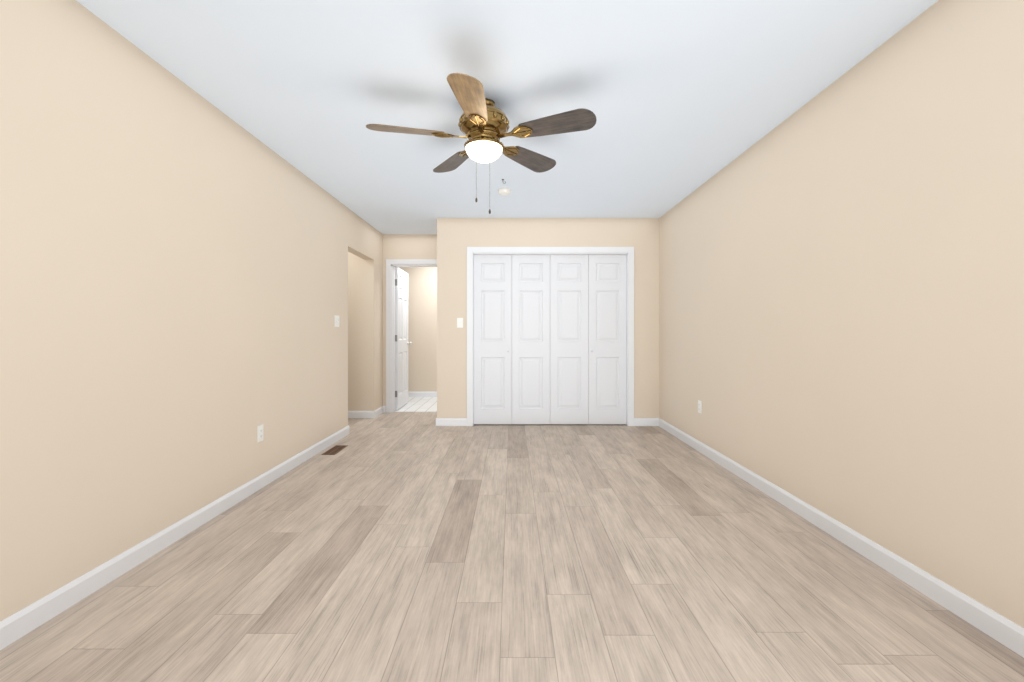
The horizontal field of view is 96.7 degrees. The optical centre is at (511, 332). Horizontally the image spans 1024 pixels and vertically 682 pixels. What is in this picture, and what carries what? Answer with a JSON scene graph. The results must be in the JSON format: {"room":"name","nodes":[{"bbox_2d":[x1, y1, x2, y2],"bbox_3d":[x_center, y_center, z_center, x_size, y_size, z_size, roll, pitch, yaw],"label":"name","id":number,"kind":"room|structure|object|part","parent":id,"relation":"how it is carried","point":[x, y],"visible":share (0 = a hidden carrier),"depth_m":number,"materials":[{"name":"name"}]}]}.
{"room":"empty bedroom","nodes":[
{"label":"empty bedroom","id":0,"kind":"room"},
{"bbox_2d":[0,0,382,620],"bbox_3d":[-1.830,-0.130,2.685,0.120,2.440,7.110,0,0,0],"label":"wall","id":1,"kind":"structure","parent":0,"point":[173,275],"depth_m":2.15,"materials":[{"name":"beige paint"}]},
{"bbox_2d":[0,425,349,649],"bbox_3d":[-1.764,1.044,2.086,0.013,0.092,5.672,0,0,0],"label":"baseboard","id":2,"kind":"structure","parent":1,"relation":"attached to","point":[26,620],"depth_m":2.11,"materials":[{"name":"white wood"}]},
{"bbox_2d":[257,424,262,442],"bbox_3d":[-1.765,0.705,3.200,0.010,0.115,0.070,0,0,0],"label":"electrical outlet","id":3,"kind":"object","parent":1,"relation":"attached to","point":[259,433],"visible":1,"depth_m":3.19,"materials":[{"name":"white plastic"}]},
{"bbox_2d":[335,315,339,326],"bbox_3d":[-1.762,-0.120,4.600,0.016,0.115,0.116,0,0,0],"label":"light switch","id":4,"kind":"object","parent":1,"relation":"attached to","point":[337,320],"visible":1,"depth_m":4.58,"materials":[{"name":"white plastic"}]},
{"bbox_2d":[374,406,383,417],"bbox_3d":[-1.764,1.044,6.034,0.013,0.092,0.412,0,0,0],"label":"baseboard","id":5,"kind":"structure","parent":1,"relation":"attached to","point":[379,411],"depth_m":6.00,"materials":[{"name":"white wood"}]},
{"bbox_2d":[348,252,364,410],"bbox_3d":[-2.445,-0.130,5.900,1.110,2.440,0.120,0,0,0],"label":"wall","id":6,"kind":"structure","parent":0,"point":[356,333],"depth_m":5.84,"materials":[{"name":"beige paint"}]},
{"bbox_2d":[348,411,373,417],"bbox_3d":[-2.385,1.044,5.833,1.230,0.092,0.013,0,0,0],"label":"baseboard","id":7,"kind":"structure","parent":6,"relation":"attached to","point":[360,414],"depth_m":5.83,"materials":[{"name":"white wood"}]},
{"bbox_2d":[383,235,436,405],"bbox_3d":[-1.393,-0.130,6.300,0.995,2.440,0.120,0,0,0],"label":"wall","id":8,"kind":"structure","parent":0,"point":[413,246],"depth_m":6.24,"materials":[{"name":"beige paint"}]},
{"bbox_2d":[395,267,411,409],"bbox_3d":[-1.624,0.078,6.718,0.167,2.000,0.728,0,0,-1],"label":"hall door","id":9,"kind":"structure","parent":8,"relation":"in","point":[401,342],"depth_m":6.62,"materials":[{"name":"white wood"}]},
{"bbox_3d":[-1.624,0.073,6.360,0.041,1.650,0.011,0,0,-1],"label":"hall door hinge","id":10,"kind":"part","parent":9,"relation":"part of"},
{"bbox_2d":[386,259,436,412],"bbox_3d":[-1.304,0.041,6.292,0.838,2.098,0.137,0,0,0],"label":"door frame","id":11,"kind":"structure","parent":8,"relation":"attached to","point":[391,264],"depth_m":6.22,"materials":[{"name":"white wood"}]},
{"bbox_2d":[398,267,436,390],"bbox_3d":[-1.085,-0.130,7.830,2.810,2.440,0.120,0,0,0],"label":"wall","id":12,"kind":"structure","parent":0,"point":[422,327],"depth_m":7.77,"materials":[{"name":"beige paint"}]},
{"bbox_2d":[408,391,436,396],"bbox_3d":[-1.085,1.044,7.763,2.570,0.092,0.013,0,0,0],"label":"baseboard","id":13,"kind":"structure","parent":12,"relation":"attached to","point":[422,393],"depth_m":7.76,"materials":[{"name":"white wood"}]},
{"bbox_2d":[76,0,937,234],"bbox_3d":[-0.635,-1.400,3.510,4.970,0.100,8.760,0,0,0],"label":"ceiling","id":14,"kind":"structure","parent":0,"point":[681,100],"depth_m":2.42,"materials":[{"name":"paint"}]},
{"bbox_2d":[366,73,596,213],"bbox_3d":[-0.180,-1.018,2.640,1.270,0.665,1.246,0,0,0],"label":"fan","id":15,"kind":"object","parent":14,"relation":"hanging from","point":[483,124],"visible":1,"depth_m":2.58,"materials":[{"name":"brown wood"}]},
{"label":"blade","id":16,"kind":"part","parent":15,"relation":"part of","materials":[{"name":"brown wood"}]},
{"label":"blade","id":17,"kind":"part","parent":15,"relation":"part of","materials":[{"name":"brown wood"}]},
{"label":"blade","id":18,"kind":"part","parent":15,"relation":"part of","materials":[{"name":"brown wood"}]},
{"bbox_3d":[-0.165,-1.050,2.680,0.216,0.080,0.216,0,0,0],"label":"globe","id":19,"kind":"part","parent":15,"relation":"part of","materials":[{"name":"white glass"}]},
{"bbox_3d":[0.130,-1.148,3.020,0.172,0.006,0.430,-17,-11,40],"label":"blade","id":20,"kind":"part","parent":15,"relation":"part of","materials":[{"name":"brown wood"}]},
{"label":"blade","id":21,"kind":"part","parent":15,"relation":"part of","materials":[{"name":"brown wood"}]},
{"bbox_2d":[498,188,511,195],"bbox_3d":[-0.070,-1.329,4.300,0.132,0.042,0.132,0,0,0],"label":"smoke detector","id":22,"kind":"object","parent":14,"relation":"attached to","point":[504,191],"visible":1,"depth_m":4.26,"materials":[{"name":"white plastic"}]},
{"bbox_2d":[0,397,1023,681],"bbox_3d":[-0.635,1.140,3.510,4.970,0.100,8.760,0,0,0],"label":"floor","id":23,"kind":"structure","parent":0,"point":[408,546],"depth_m":1.96,"materials":[{"name":"brown wood"}]},
{"bbox_2d":[321,445,347,454],"bbox_3d":[-1.645,1.088,4.235,0.120,0.004,0.330,0,0,0],"label":"floor vent","id":24,"kind":"object","parent":23,"relation":"in","point":[335,449],"visible":1,"depth_m":4.22,"materials":[{"name":"brown metal"}]},
{"bbox_2d":[437,218,658,417],"bbox_3d":[0.425,-0.130,5.400,2.610,2.440,0.120,0,0,0],"label":"wall","id":25,"kind":"structure","parent":0,"point":[454,238],"depth_m":5.34,"materials":[{"name":"beige paint"}]},
{"bbox_2d":[436,418,466,425],"bbox_3d":[-0.711,1.044,5.333,0.362,0.092,0.013,0,0,0],"label":"baseboard","id":26,"kind":"structure","parent":25,"relation":"attached to","point":[451,421],"depth_m":5.33,"materials":[{"name":"white wood"}]},
{"bbox_2d":[457,318,462,327],"bbox_3d":[-0.610,-0.120,5.332,0.070,0.115,0.016,0,0,0],"label":"light switch","id":27,"kind":"object","parent":25,"relation":"attached to","point":[459,322],"visible":1,"depth_m":5.33,"materials":[{"name":"white plastic"}]},
{"bbox_2d":[474,255,511,423],"bbox_3d":[-0.228,0.075,5.390,0.449,2.005,0.030,0,0,0],"label":"bifold door","id":28,"kind":"structure","parent":25,"relation":"in","point":[492,338],"depth_m":5.38,"materials":[{"name":"white wood"}]},
{"bbox_2d":[512,255,549,423],"bbox_3d":[0.224,0.075,5.390,0.449,2.005,0.030,0,0,0],"label":"bifold door","id":29,"kind":"structure","parent":25,"relation":"in","point":[530,339],"depth_m":5.38,"materials":[{"name":"white wood"}]},
{"bbox_2d":[467,247,633,425],"bbox_3d":[0.450,0.041,5.391,1.956,2.098,0.137,0,0,0],"label":"trim","id":30,"kind":"structure","parent":25,"relation":"attached to","point":[473,251],"depth_m":5.32,"materials":[{"name":"white wood"}]},
{"bbox_2d":[550,255,587,423],"bbox_3d":[0.676,0.075,5.390,0.449,2.005,0.030,0,0,0],"label":"bifold door","id":31,"kind":"structure","parent":25,"relation":"in","point":[568,339],"depth_m":5.38,"materials":[{"name":"white wood"}]},
{"bbox_2d":[588,255,626,423],"bbox_3d":[1.128,0.075,5.390,0.449,2.005,0.030,0,0,0],"label":"bifold door","id":32,"kind":"structure","parent":25,"relation":"in","point":[607,338],"depth_m":5.38,"materials":[{"name":"white wood"}]},
{"bbox_2d":[634,418,658,425],"bbox_3d":[1.580,1.044,5.333,0.300,0.092,0.013,0,0,0],"label":"baseboard","id":33,"kind":"structure","parent":25,"relation":"attached to","point":[646,421],"depth_m":5.33,"materials":[{"name":"white wood"}]},
{"bbox_2d":[659,0,1023,627],"bbox_3d":[1.790,-0.130,2.295,0.120,2.440,6.330,0,0,0],"label":"wall","id":34,"kind":"structure","parent":0,"point":[841,299],"depth_m":2.11,"materials":[{"name":"beige paint"}]},
{"bbox_2d":[698,400,700,412],"bbox_3d":[1.725,0.680,4.190,0.010,0.115,0.070,0,0,0],"label":"electrical outlet","id":35,"kind":"object","parent":34,"relation":"attached to","point":[699,406],"visible":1,"depth_m":4.19,"materials":[{"name":"white plastic"}]},
{"bbox_2d":[659,418,1023,657],"bbox_3d":[1.724,1.044,2.295,0.013,0.092,6.090,0,0,0],"label":"baseboard","id":36,"kind":"structure","parent":34,"relation":"attached to","point":[1006,632],"depth_m":2.08,"materials":[{"name":"white wood"}]}
]}

